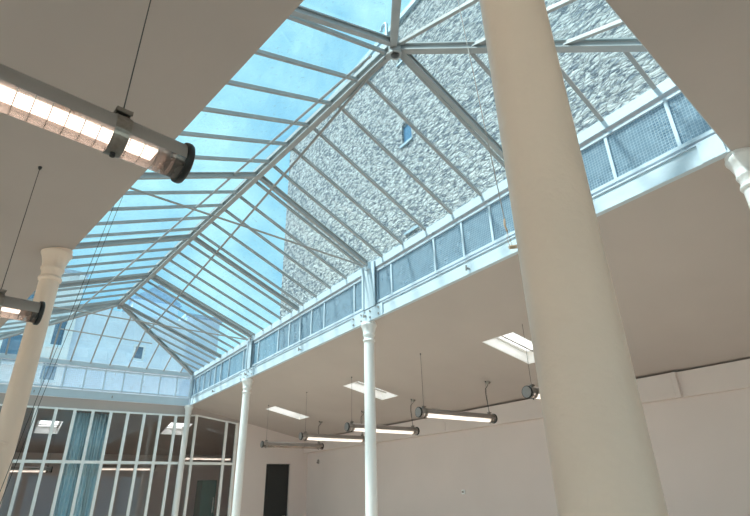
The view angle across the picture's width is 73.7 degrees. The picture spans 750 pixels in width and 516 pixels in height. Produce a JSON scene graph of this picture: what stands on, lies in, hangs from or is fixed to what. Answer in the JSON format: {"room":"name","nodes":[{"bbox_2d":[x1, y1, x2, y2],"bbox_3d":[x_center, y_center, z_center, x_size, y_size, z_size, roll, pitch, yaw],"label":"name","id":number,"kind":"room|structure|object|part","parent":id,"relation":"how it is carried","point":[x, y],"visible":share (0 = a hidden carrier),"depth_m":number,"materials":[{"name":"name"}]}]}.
{"room":"empty open-plan office","nodes":[
{"label":"empty open-plan office","id":0,"kind":"room"},
{"bbox_2d":[0,452,231,515],"bbox_3d":[-9.371,7.069,14.374,12.130,2.950,0.200,16,-30,-32],"label":"wall","id":1,"kind":"structure","parent":0,"point":[26,487],"depth_m":15.51,"materials":[{"name":"paint"}]},
{"bbox_2d":[0,406,235,455],"bbox_3d":[-8.220,4.679,13.614,12.130,0.930,3.950,16,-30,-32],"label":"ceiling","id":2,"kind":"structure","parent":0,"point":[209,438],"depth_m":14.44,"materials":[{"name":"paint"}]},
{"bbox_2d":[10,438,54,472],"bbox_3d":[-8.881,4.762,12.486,1.632,1.112,0.152,16,-30,-32],"label":"lamp","id":3,"kind":"object","parent":2,"relation":"hanging from","point":[25,468],"visible":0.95,"depth_m":12.44,"materials":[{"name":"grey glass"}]},
{"bbox_2d":[33,420,63,433],"bbox_3d":[-8.523,4.325,13.077,0.570,0.412,1.050,16,-30,-32],"label":"roof window","id":4,"kind":"structure","parent":2,"relation":"hanging from","point":[42,426],"depth_m":13.32,"materials":[{"name":"white paint"}]},
{"bbox_3d":[-8.524,4.256,13.110,0.530,0.252,1.010,16,-30,-32],"label":"sash","id":5,"kind":"part","parent":4,"relation":"part of","materials":[{"name":"white paint"}]},
{"bbox_3d":[-8.524,4.257,13.109,0.430,0.190,0.910,16,-30,-32],"label":"glass pane","id":6,"kind":"part","parent":4,"relation":"part of","materials":[{"name":"glass"}]},
{"bbox_2d":[53,412,108,515],"bbox_3d":[-6.948,5.415,11.635,0.810,3.470,0.165,16,-30,-32],"label":"curtain","id":7,"kind":"object","parent":2,"relation":"hanging from","point":[81,422],"visible":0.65,"depth_m":11.86,"materials":[{"name":"blue fabric"}]},
{"bbox_2d":[102,465,155,470],"bbox_3d":[-7.136,5.662,14.417,1.632,0.872,0.152,16,-30,-32],"label":"lamp","id":8,"kind":"object","parent":2,"relation":"hanging from","point":[104,467],"visible":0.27,"depth_m":14.26,"materials":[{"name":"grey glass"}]},
{"bbox_2d":[160,422,192,434],"bbox_3d":[-5.744,4.853,14.498,0.640,0.412,1.050,16,-30,-32],"label":"roof window","id":9,"kind":"structure","parent":2,"relation":"hanging from","point":[179,426],"depth_m":14.77,"materials":[{"name":"white paint"}]},
{"bbox_3d":[-5.745,4.785,14.530,0.500,0.190,0.910,16,-30,-32],"label":"glass pane","id":10,"kind":"part","parent":9,"relation":"part of","materials":[{"name":"glass"}]},
{"bbox_2d":[185,440,232,460],"bbox_3d":[-4.989,5.686,15.052,1.632,0.762,0.152,16,-30,-32],"label":"lamp","id":11,"kind":"object","parent":2,"relation":"hanging from","point":[195,457],"visible":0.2,"depth_m":14.89,"materials":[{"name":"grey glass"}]},
{"bbox_2d":[0,0,303,327],"bbox_3d":[-4.391,-0.120,3.363,5.469,1.440,18.700,16,-30,-32],"label":"ceiling","id":12,"kind":"structure","parent":0,"point":[189,50],"depth_m":2.79,"materials":[{"name":"paint"}]},
{"bbox_2d":[0,166,45,324],"bbox_3d":[-2.712,-0.294,2.851,1.632,1.090,0.152,21,-33,-39],"label":"lamp","id":13,"kind":"object","parent":12,"relation":"hanging from","point":[34,311],"visible":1,"depth_m":3.09,"materials":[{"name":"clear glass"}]},
{"bbox_2d":[0,0,194,183],"bbox_3d":[-1.280,-0.972,1.485,1.632,1.066,0.152,21,-33,-39],"label":"lamp","id":14,"kind":"object","parent":12,"relation":"hanging from","point":[26,98],"visible":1,"depth_m":1.59,"materials":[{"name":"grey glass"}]},
{"bbox_2d":[0,80,160,161],"bbox_3d":[-1.271,-0.553,1.288,1.400,0.004,0.120,21,-33,-39],"label":"fluorescent tube","id":15,"kind":"object","parent":14,"relation":"on","point":[26,93],"depth_m":1.56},
{"bbox_2d":[193,158,749,440],"bbox_3d":[0.302,2.320,9.423,3.620,0.900,13.370,16,-30,-32],"label":"ceiling","id":16,"kind":"structure","parent":0,"point":[677,253],"depth_m":6.37,"materials":[{"name":"paint"}]},
{"bbox_2d":[267,406,307,419],"bbox_3d":[-2.183,3.784,12.539,0.960,0.404,0.560,16,-30,-32],"label":"roof window","id":17,"kind":"structure","parent":16,"relation":"hanging from","point":[276,409],"depth_m":12.73,"materials":[{"name":"white glass"}]},
{"bbox_2d":[260,405,323,449],"bbox_3d":[-1.989,4.161,12.263,1.632,0.978,0.152,16,-30,-32],"label":"lamp","id":18,"kind":"object","parent":16,"relation":"hanging from","point":[265,443],"visible":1,"depth_m":12.05,"materials":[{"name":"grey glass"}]},
{"bbox_2d":[299,392,364,442],"bbox_3d":[-0.868,3.460,10.816,1.632,0.978,0.152,16,-30,-32],"label":"lamp","id":19,"kind":"object","parent":16,"relation":"hanging from","point":[302,436],"visible":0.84,"depth_m":10.55,"materials":[{"name":"clear glass"}]},
{"bbox_2d":[344,421,364,431],"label":"lamp","id":20,"kind":"object","parent":16,"relation":"hanging from","point":[351,426],"depth_m":8.94,"materials":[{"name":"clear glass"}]},
{"bbox_2d":[344,381,397,399],"bbox_3d":[-0.086,2.541,9.943,0.950,0.402,0.560,16,-30,-32],"label":"roof window","id":21,"kind":"structure","parent":16,"relation":"hanging from","point":[358,386],"depth_m":10.10,"materials":[{"name":"white glass"}]},
{"bbox_2d":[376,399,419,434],"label":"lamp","id":22,"kind":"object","parent":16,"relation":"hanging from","point":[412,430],"depth_m":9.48,"materials":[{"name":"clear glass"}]},
{"bbox_2d":[415,353,497,422],"bbox_3d":[1.298,2.103,8.017,1.632,0.978,0.152,16,-30,-32],"label":"lamp","id":23,"kind":"object","parent":16,"relation":"hanging from","point":[424,412],"visible":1,"depth_m":7.77,"materials":[{"name":"clear glass"}]},
{"bbox_2d":[483,332,534,363],"bbox_3d":[2.088,1.208,7.180,0.970,0.406,0.580,16,-30,-32],"label":"roof window","id":24,"kind":"structure","parent":16,"relation":"hanging from","point":[513,344],"depth_m":7.36,"materials":[{"name":"white paint"}]},
{"bbox_3d":[2.087,1.139,7.213,0.930,0.245,0.540,16,-30,-32],"label":"sash","id":25,"kind":"part","parent":24,"relation":"part of","materials":[{"name":"white paint"}]},
{"bbox_3d":[2.087,1.140,7.212,0.830,0.182,0.440,16,-30,-32],"label":"glass pane","id":26,"kind":"part","parent":24,"relation":"part of","materials":[{"name":"glass"}]},
{"bbox_2d":[522,325,539,399],"bbox_3d":[2.492,1.437,6.650,1.632,0.978,0.152,16,-30,-32],"label":"lamp","id":27,"kind":"object","parent":16,"relation":"hanging from","point":[530,391],"visible":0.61,"depth_m":6.06,"materials":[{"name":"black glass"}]},
{"bbox_2d":[305,388,749,515],"bbox_3d":[2.199,4.235,9.266,0.200,3.300,22.600,16,-30,-32],"label":"wall","id":28,"kind":"structure","parent":0,"point":[701,444],"depth_m":8.88,"materials":[{"name":"paint"}]},
{"bbox_2d":[303,359,749,452],"bbox_3d":[2.461,2.833,9.126,0.154,0.340,15.884,16,-30,-32],"label":"trim","id":29,"kind":"structure","parent":28,"relation":"attached to","point":[731,376],"depth_m":7.20,"materials":[{"name":"paint"}]},
{"bbox_3d":[-1.510,5.319,14.259,0.149,0.335,1.984,16,-30,-32],"label":"casing panel","id":30,"kind":"part","parent":29,"relation":"part of","materials":[{"name":"paint"}]},
{"bbox_3d":[-0.441,4.650,12.879,0.149,0.335,1.744,16,-30,-32],"label":"casing panel","id":31,"kind":"part","parent":29,"relation":"part of","materials":[{"name":"paint"}]},
{"bbox_3d":[0.783,3.884,11.299,0.149,0.335,2.524,16,-30,-32],"label":"casing panel","id":32,"kind":"part","parent":29,"relation":"part of","materials":[{"name":"paint"}]},
{"bbox_3d":[2.838,2.597,8.645,0.149,0.335,4.654,16,-30,-32],"label":"casing panel","id":33,"kind":"part","parent":29,"relation":"part of","materials":[{"name":"paint"}]},
{"bbox_3d":[5.608,0.881,5.106,0.099,0.335,4.954,16,-30,-32],"label":"casing panel","id":34,"kind":"part","parent":29,"relation":"part of","materials":[{"name":"paint"}]},
{"bbox_2d":[606,0,749,150],"bbox_3d":[2.169,-1.796,0.200,12.150,1.343,5.330,16,-30,-32],"label":"ceiling","id":35,"kind":"structure","parent":0,"point":[703,46],"depth_m":2.74,"materials":[{"name":"paint"}]},
{"bbox_3d":[-2.824,4.392,5.300,12.530,0.150,23.000,16,-30,-32],"label":"floor","id":36,"kind":"structure","parent":0,"visible":0},
{"bbox_2d":[0,247,72,506],"bbox_3d":[-3.049,1.639,4.064,0.313,3.796,0.313,16,-30,-32],"label":"column","id":37,"kind":"structure","parent":36,"relation":"on","point":[55,260],"depth_m":4.35,"materials":[{"name":"paint"}]},
{"bbox_2d":[0,404,307,515],"bbox_3d":[-6.995,5.300,11.461,12.096,3.592,0.185,16,-30,-32],"label":"wall","id":38,"kind":"structure","parent":36,"relation":"on","point":[43,461],"depth_m":13.31,"materials":[{"name":"white paint"}]},
{"bbox_3d":[-7.663,4.563,11.216,0.327,0.065,0.050,16,-30,-32],"label":"rail","id":39,"kind":"part","parent":38,"relation":"part of","materials":[{"name":"white paint"}]},
{"bbox_3d":[-7.686,3.506,11.711,0.327,0.040,0.050,16,-30,-32],"label":"head rail","id":40,"kind":"part","parent":38,"relation":"part of","materials":[{"name":"white metal"}]},
{"bbox_3d":[-7.342,4.652,11.422,0.322,0.065,0.050,16,-30,-32],"label":"rail","id":41,"kind":"part","parent":38,"relation":"part of","materials":[{"name":"white paint"}]},
{"bbox_3d":[-7.364,3.595,11.917,0.322,0.040,0.050,16,-30,-32],"label":"head rail","id":42,"kind":"part","parent":38,"relation":"part of","materials":[{"name":"white metal"}]},
{"bbox_3d":[-7.022,4.741,11.627,0.322,0.065,0.050,16,-30,-32],"label":"rail","id":43,"kind":"part","parent":38,"relation":"part of","materials":[{"name":"white metal"}]},
{"bbox_3d":[-7.044,3.684,12.121,0.322,0.040,0.050,16,-30,-32],"label":"head rail","id":44,"kind":"part","parent":38,"relation":"part of","materials":[{"name":"white paint"}]},
{"bbox_3d":[-6.698,4.831,11.834,0.332,0.065,0.050,16,-30,-32],"label":"rail","id":45,"kind":"part","parent":38,"relation":"part of","materials":[{"name":"white metal"}]},
{"bbox_3d":[-6.374,4.921,12.041,0.322,0.065,0.050,16,-30,-32],"label":"rail","id":46,"kind":"part","parent":38,"relation":"part of","materials":[{"name":"white metal"}]},
{"bbox_2d":[0,393,239,422],"bbox_3d":[-7.949,3.402,11.666,9.950,0.380,0.150,16,-30,-32],"label":"trim","id":47,"kind":"structure","parent":38,"relation":"attached to","point":[47,401],"depth_m":12.50,"materials":[{"name":"paint"}]},
{"bbox_3d":[-6.054,5.010,12.246,0.322,0.065,0.050,16,-30,-32],"label":"rail","id":48,"kind":"part","parent":38,"relation":"part of","materials":[{"name":"white metal"}]},
{"bbox_3d":[-5.732,5.100,12.451,0.327,0.065,0.050,16,-30,-32],"label":"rail","id":49,"kind":"part","parent":38,"relation":"part of","materials":[{"name":"white paint"}]},
{"bbox_3d":[-5.410,5.189,12.657,0.322,0.065,0.050,16,-30,-32],"label":"rail","id":50,"kind":"part","parent":38,"relation":"part of","materials":[{"name":"white metal"}]},
{"bbox_3d":[-5.028,5.295,12.901,0.472,0.065,0.050,16,-30,-32],"label":"rail","id":51,"kind":"part","parent":38,"relation":"part of","materials":[{"name":"white metal"}]},
{"bbox_3d":[-4.458,5.454,13.266,0.782,0.065,0.050,16,-30,-32],"label":"rail","id":52,"kind":"part","parent":38,"relation":"part of","materials":[{"name":"white metal"}]},
{"bbox_3d":[-4.481,4.418,13.751,0.782,0.152,0.050,16,-30,-32],"label":"head rail","id":53,"kind":"part","parent":38,"relation":"part of","materials":[{"name":"white metal"}]},
{"bbox_2d":[263,464,288,515],"bbox_3d":[-2.772,7.014,13.888,0.720,2.380,0.121,16,-30,-32],"label":"door","id":54,"kind":"structure","parent":38,"relation":"in","point":[276,482],"depth_m":14.11,"materials":[{"name":"wood"}]},
{"bbox_3d":[-2.788,6.418,14.171,0.540,0.700,0.012,16,-30,-32],"label":"panel","id":55,"kind":"part","parent":54,"relation":"part of","materials":[{"name":"black wood"}]},
{"bbox_2d":[171,405,193,515],"bbox_3d":[-4.933,5.663,12.573,0.272,3.796,0.272,16,-30,-32],"label":"column","id":56,"kind":"structure","parent":36,"relation":"on","point":[188,408],"depth_m":12.74,"materials":[{"name":"white metal"}]},
{"bbox_2d":[0,384,188,405],"bbox_3d":[-7.117,3.311,12.143,5.087,0.184,0.162,16,-30,-32],"label":"girder","id":57,"kind":"object","parent":56,"relation":"on","point":[56,392],"visible":0.94,"depth_m":12.37,"materials":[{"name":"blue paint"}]},
{"bbox_2d":[193,480,216,515],"bbox_3d":[-4.574,6.999,13.300,0.400,1.980,0.520,16,-30,-32],"label":"door","id":58,"kind":"structure","parent":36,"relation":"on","point":[204,504],"depth_m":13.39,"materials":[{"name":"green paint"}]},
{"bbox_2d":[231,378,252,515],"bbox_3d":[-2.634,4.261,9.683,0.272,3.796,0.272,16,-30,-32],"label":"column","id":59,"kind":"structure","parent":36,"relation":"on","point":[247,382],"depth_m":9.86,"materials":[{"name":"white metal"}]},
{"bbox_2d":[361,321,377,515],"bbox_3d":[-0.052,2.648,6.356,0.265,3.796,0.265,16,-30,-32],"label":"column","id":60,"kind":"structure","parent":36,"relation":"on","point":[368,327],"depth_m":6.53,"materials":[{"name":"white metal"}]},
{"bbox_2d":[189,134,730,404],"bbox_3d":[-1.190,1.522,8.587,0.169,0.190,13.270,16,-30,-32],"label":"girder","id":61,"kind":"object","parent":60,"relation":"on","point":[710,150],"visible":0.93,"depth_m":5.46,"materials":[{"name":"white metal"}]},
{"bbox_3d":[-2.684,2.438,10.474,0.020,0.180,0.720,16,-30,-32],"label":"gusset plate","id":62,"kind":"part","parent":61,"relation":"part of","materials":[{"name":"blue paint"}]},
{"bbox_2d":[0,0,715,398],"bbox_3d":[-3.281,0.045,7.542,5.329,1.680,13.680,16,-30,-32],"label":"frame","id":63,"kind":"object","parent":61,"relation":"on","point":[660,95],"visible":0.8,"depth_m":6.55,"materials":[{"name":"white metal"}]},
{"bbox_3d":[-7.878,2.768,11.860,0.028,0.550,0.040,16,-30,-32],"label":"curb post","id":64,"kind":"part","parent":63,"relation":"part of","materials":[{"name":"blue paint"}]},
{"bbox_2d":[0,206,113,490],"bbox_3d":[-2.740,1.107,4.114,0.540,4.790,0.030,16,-30,-32],"label":"cable","id":65,"kind":"object","parent":63,"relation":"hanging from","point":[113,206],"visible":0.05,"depth_m":4.24,"materials":[{"name":"metal"}]},
{"bbox_2d":[0,196,122,503],"bbox_3d":[-2.695,1.120,4.143,0.540,4.790,0.030,16,-30,-32],"label":"cable","id":66,"kind":"object","parent":63,"relation":"hanging from","point":[122,196],"visible":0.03,"depth_m":4.25,"materials":[{"name":"metal"}]},
{"bbox_3d":[-7.517,2.868,12.090,0.028,0.550,0.040,16,-30,-32],"label":"curb post","id":67,"kind":"part","parent":63,"relation":"part of","materials":[{"name":"blue paint"}]},
{"bbox_3d":[-7.156,2.968,12.321,0.028,0.550,0.040,16,-30,-32],"label":"curb post","id":68,"kind":"part","parent":63,"relation":"part of","materials":[{"name":"blue paint"}]},
{"bbox_3d":[-7.134,3.198,12.227,5.197,0.030,0.060,16,-30,-32],"label":"sill rail","id":69,"kind":"part","parent":63,"relation":"part of","materials":[{"name":"blue paint"}]},
{"bbox_3d":[-4.488,1.216,9.562,4.440,0.066,0.026,17,-31,-33],"label":"tie rod","id":70,"kind":"part","parent":63,"relation":"part of","materials":[{"name":"metal"}]},
{"bbox_3d":[-5.011,3.487,13.622,0.060,0.670,0.060,16,-30,-32],"label":"post","id":71,"kind":"part","parent":63,"relation":"part of","materials":[{"name":"blue paint"}]},
{"bbox_3d":[-4.641,3.336,13.223,0.040,0.550,0.028,16,-30,-32],"label":"curb post","id":72,"kind":"part","parent":63,"relation":"part of","materials":[{"name":"blue paint"}]},
{"bbox_3d":[-4.401,3.186,12.913,0.040,0.550,0.028,16,-30,-32],"label":"curb post","id":73,"kind":"part","parent":63,"relation":"part of","materials":[{"name":"blue paint"}]},
{"bbox_3d":[-4.144,3.025,12.581,0.040,0.550,0.028,16,-30,-32],"label":"curb post","id":74,"kind":"part","parent":63,"relation":"part of","materials":[{"name":"blue paint"}]},
{"bbox_3d":[-3.921,2.885,12.293,0.040,0.550,0.028,16,-30,-32],"label":"curb post","id":75,"kind":"part","parent":63,"relation":"part of","materials":[{"name":"blue paint"}]},
{"bbox_3d":[-3.687,2.739,11.990,0.040,0.550,0.028,16,-30,-32],"label":"curb post","id":76,"kind":"part","parent":63,"relation":"part of","materials":[{"name":"blue paint"}]},
{"bbox_3d":[-3.372,2.542,11.584,0.040,0.550,0.028,16,-30,-32],"label":"curb post","id":77,"kind":"part","parent":63,"relation":"part of","materials":[{"name":"blue paint"}]},
{"bbox_3d":[-2.863,2.223,10.927,0.040,0.550,0.028,16,-30,-32],"label":"curb post","id":78,"kind":"part","parent":63,"relation":"part of","materials":[{"name":"blue paint"}]},
{"bbox_3d":[-1.536,-0.363,6.348,3.704,0.046,0.026,19,-32,-37],"label":"tie rod","id":79,"kind":"part","parent":63,"relation":"part of","materials":[{"name":"metal"}]},
{"bbox_3d":[-2.659,2.005,10.588,0.040,0.690,0.250,16,-30,-32],"label":"post","id":80,"kind":"part","parent":63,"relation":"part of","materials":[{"name":"white metal"}]},
{"bbox_3d":[-2.560,2.033,10.536,0.040,0.550,0.028,16,-30,-32],"label":"curb post","id":81,"kind":"part","parent":63,"relation":"part of","materials":[{"name":"blue paint"}]},
{"bbox_3d":[-2.400,1.933,10.329,0.040,0.550,0.028,16,-30,-32],"label":"curb post","id":82,"kind":"part","parent":63,"relation":"part of","materials":[{"name":"white metal"}]},
{"bbox_3d":[-1.852,1.589,9.620,0.040,0.550,0.028,16,-30,-32],"label":"curb post","id":83,"kind":"part","parent":63,"relation":"part of","materials":[{"name":"white metal"}]},
{"bbox_3d":[-1.577,1.418,9.266,0.040,0.550,0.028,16,-30,-32],"label":"curb post","id":84,"kind":"part","parent":63,"relation":"part of","materials":[{"name":"white metal"}]},
{"bbox_3d":[-1.326,1.260,8.941,0.040,0.550,0.028,16,-30,-32],"label":"curb post","id":85,"kind":"part","parent":63,"relation":"part of","materials":[{"name":"white metal"}]},
{"bbox_3d":[-1.086,1.110,8.631,0.040,0.550,0.028,16,-30,-32],"label":"curb post","id":86,"kind":"part","parent":63,"relation":"part of","materials":[{"name":"white metal"}]},
{"bbox_3d":[-0.828,0.949,8.299,0.040,0.550,0.028,16,-30,-32],"label":"curb post","id":87,"kind":"part","parent":63,"relation":"part of","materials":[{"name":"white metal"}]},
{"bbox_3d":[-0.566,0.779,7.961,0.008,0.500,0.892,16,-30,-32],"label":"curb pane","id":88,"kind":"part","parent":63,"relation":"part of","materials":[{"name":"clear glass"}]},
{"bbox_3d":[-0.302,0.619,7.619,0.040,0.550,0.028,16,-30,-32],"label":"curb post","id":89,"kind":"part","parent":63,"relation":"part of","materials":[{"name":"white metal"}]},
{"bbox_3d":[0.041,0.405,7.176,0.040,0.550,0.028,16,-30,-32],"label":"curb post","id":90,"kind":"part","parent":63,"relation":"part of","materials":[{"name":"white metal"}]},
{"bbox_3d":[0.241,0.279,6.918,0.040,0.550,0.028,16,-30,-32],"label":"curb post","id":91,"kind":"part","parent":63,"relation":"part of","materials":[{"name":"white metal"}]},
{"bbox_3d":[0.498,0.114,6.588,0.008,0.500,0.872,16,-30,-32],"label":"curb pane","id":92,"kind":"part","parent":63,"relation":"part of","materials":[{"name":"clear glass"}]},
{"bbox_3d":[0.755,-0.043,6.253,0.040,0.550,0.028,16,-30,-32],"label":"curb post","id":93,"kind":"part","parent":63,"relation":"part of","materials":[{"name":"white metal"}]},
{"bbox_3d":[0.898,-0.137,6.071,0.008,0.500,0.472,16,-30,-32],"label":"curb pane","id":94,"kind":"part","parent":63,"relation":"part of","materials":[{"name":"clear glass"}]},
{"bbox_3d":[-1.109,1.352,8.562,0.060,0.030,13.520,16,-30,-32],"label":"sill rail","id":95,"kind":"part","parent":63,"relation":"part of","materials":[{"name":"white metal"}]},
{"bbox_3d":[1.041,-0.222,5.884,0.040,0.550,0.028,16,-30,-32],"label":"curb post","id":96,"kind":"part","parent":63,"relation":"part of","materials":[{"name":"white metal"}]},
{"bbox_3d":[1.169,-0.307,5.720,0.008,0.500,0.422,16,-30,-32],"label":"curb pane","id":97,"kind":"part","parent":63,"relation":"part of","materials":[{"name":"clear glass"}]},
{"bbox_2d":[458,1,516,248],"bbox_3d":[0.522,-1.117,2.662,0.180,2.401,0.040,-7,-26,13],"label":"pull cord","id":98,"kind":"object","parent":63,"relation":"hanging from","point":[511,246],"visible":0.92,"depth_m":2.35,"materials":[{"name":"metal"}]},
{"bbox_3d":[0.604,-0.049,2.146,0.060,0.026,0.018,1,-25,-6],"label":"handle","id":99,"kind":"part","parent":98,"relation":"part of","materials":[{"name":"brown wood"}]},
{"bbox_3d":[1.298,-0.383,5.552,0.040,0.550,0.028,16,-30,-32],"label":"curb post","id":100,"kind":"part","parent":63,"relation":"part of","materials":[{"name":"white metal"}]},
{"bbox_3d":[1.432,-0.472,5.381,0.008,0.500,0.442,16,-30,-32],"label":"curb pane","id":101,"kind":"part","parent":63,"relation":"part of","materials":[{"name":"clear glass"}]},
{"bbox_3d":[1.981,-0.815,4.672,0.008,0.500,0.462,16,-30,-32],"label":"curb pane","id":102,"kind":"part","parent":63,"relation":"part of","materials":[{"name":"clear glass"}]},
{"bbox_3d":[2.121,-0.898,4.489,0.040,0.550,0.028,16,-30,-32],"label":"curb post","id":103,"kind":"part","parent":63,"relation":"part of","materials":[{"name":"white metal"}]},
{"bbox_3d":[2.278,-1.001,4.288,0.008,0.500,0.522,16,-30,-32],"label":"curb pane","id":104,"kind":"part","parent":63,"relation":"part of","materials":[{"name":"clear glass"}]},
{"bbox_3d":[2.436,-1.095,4.083,0.040,0.550,0.028,16,-30,-32],"label":"curb post","id":105,"kind":"part","parent":63,"relation":"part of","materials":[{"name":"white metal"}]},
{"bbox_3d":[-0.123,0.837,7.165,0.020,0.185,0.800,16,-30,-32],"label":"gusset plate","id":106,"kind":"part","parent":61,"relation":"part of","materials":[{"name":"blue paint"}]},
{"bbox_3d":[2.523,-0.825,3.756,0.016,0.180,0.170,16,-30,-32],"label":"gusset plate","id":107,"kind":"part","parent":61,"relation":"part of","materials":[{"name":"blue paint"}]},
{"bbox_2d":[480,0,668,515],"bbox_3d":[0.380,0.113,0.962,0.294,3.796,0.294,16,-30,-32],"label":"column","id":108,"kind":"structure","parent":36,"relation":"on","point":[603,462],"depth_m":0.92,"materials":[{"name":"paint"}]},
{"bbox_2d":[724,147,749,207],"bbox_3d":[2.736,0.957,2.873,0.272,3.796,0.272,16,-30,-32],"label":"column","id":109,"kind":"structure","parent":36,"relation":"on","point":[737,161],"depth_m":3.58,"materials":[{"name":"white metal"}]},
{"bbox_2d":[605,0,729,149],"bbox_3d":[1.472,-1.278,2.742,2.997,0.178,0.112,19,-32,-37],"label":"girder","id":110,"kind":"object","parent":109,"relation":"on","point":[605,0],"visible":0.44,"depth_m":3.03,"materials":[{"name":"white metal"}]},
{"label":"outside","id":111,"kind":"structure","parent":0,"visible":0},
{"bbox_2d":[279,0,709,350],"bbox_3d":[8.403,-4.283,10.953,8.175,13.215,31.500,16,-30,-32],"label":"stone building","id":112,"kind":"structure","parent":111,"point":[609,81],"depth_m":13.89,"materials":[{"name":"stone"}]},
{"bbox_3d":[0.939,-3.389,14.777,0.100,0.070,0.580,16,-30,-32],"label":"sill","id":113,"kind":"part","parent":112,"relation":"part of","materials":[{"name":"metal"}]},
{"bbox_3d":[1.008,-0.743,13.520,0.100,0.070,0.580,16,-30,-32],"label":"sill","id":114,"kind":"part","parent":112,"relation":"part of","materials":[{"name":"stone"}]},
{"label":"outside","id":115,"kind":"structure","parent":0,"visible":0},
{"bbox_2d":[60,309,188,404],"bbox_3d":[-10.498,6.695,19.006,3.730,7.600,7.140,16,-30,-32],"label":"building exterior","id":116,"kind":"structure","parent":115,"point":[86,346],"depth_m":17.36,"materials":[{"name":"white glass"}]},
{"bbox_3d":[-8.300,3.602,17.467,0.490,0.050,0.140,16,-30,-32],"label":"sill","id":117,"kind":"part","parent":116,"relation":"part of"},
{"bbox_3d":[-8.336,3.344,17.634,0.250,0.420,0.034,16,-30,-32],"label":"pane","id":118,"kind":"part","parent":116,"relation":"part of","materials":[{"name":"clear glass"}]},
{"bbox_3d":[0.039,1.811,-0.848,80.000,0.400,80.000,16,-30,-32],"label":"ground","id":119,"kind":"structure","parent":0,"visible":0},
{"bbox_2d":[0,269,88,396],"bbox_3d":[-15.718,4.714,15.857,9.200,8.720,7.240,16,-30,-32],"label":"house","id":120,"kind":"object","parent":119,"relation":"on","point":[6,368],"visible":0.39,"depth_m":16.03,"materials":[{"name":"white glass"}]},
{"bbox_3d":[-11.247,3.226,15.232,0.740,0.050,0.140,16,-30,-32],"label":"sill","id":121,"kind":"part","parent":120,"relation":"part of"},
{"bbox_3d":[-11.287,2.774,15.491,0.500,0.850,0.034,16,-30,-32],"label":"pane","id":122,"kind":"part","parent":120,"relation":"part of","materials":[{"name":"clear glass"}]},
{"bbox_3d":[-10.295,3.896,15.645,0.640,0.050,0.140,16,-30,-32],"label":"sill","id":123,"kind":"part","parent":120,"relation":"part of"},
{"bbox_3d":[-10.332,3.579,15.840,0.400,0.550,0.034,16,-30,-32],"label":"pane","id":124,"kind":"part","parent":120,"relation":"part of","materials":[{"name":"clear glass"}]},
{"bbox_3d":[-10.317,2.882,16.119,0.540,0.050,0.140,16,-30,-32],"label":"sill","id":125,"kind":"part","parent":120,"relation":"part of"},
{"bbox_3d":[-10.357,2.416,16.384,0.300,0.880,0.034,16,-30,-32],"label":"pane","id":126,"kind":"part","parent":120,"relation":"part of","materials":[{"name":"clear glass"}]},
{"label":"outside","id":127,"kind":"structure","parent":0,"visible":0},
{"bbox_2d":[178,313,221,405],"bbox_3d":[-8.606,7.212,21.047,1.550,8.320,5.920,16,-30,-32],"label":"house","id":128,"kind":"structure","parent":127,"point":[185,384],"depth_m":20.14,"materials":[{"name":"stone"}]},
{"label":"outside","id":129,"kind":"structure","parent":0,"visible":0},
{"bbox_2d":[121,285,181,319],"bbox_3d":[-13.493,8.111,27.202,2.600,12.100,6.600,16,-30,-32],"label":"house","id":130,"kind":"structure","parent":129,"point":[154,290],"depth_m":26.93,"materials":[{"name":"stone"}]}
]}

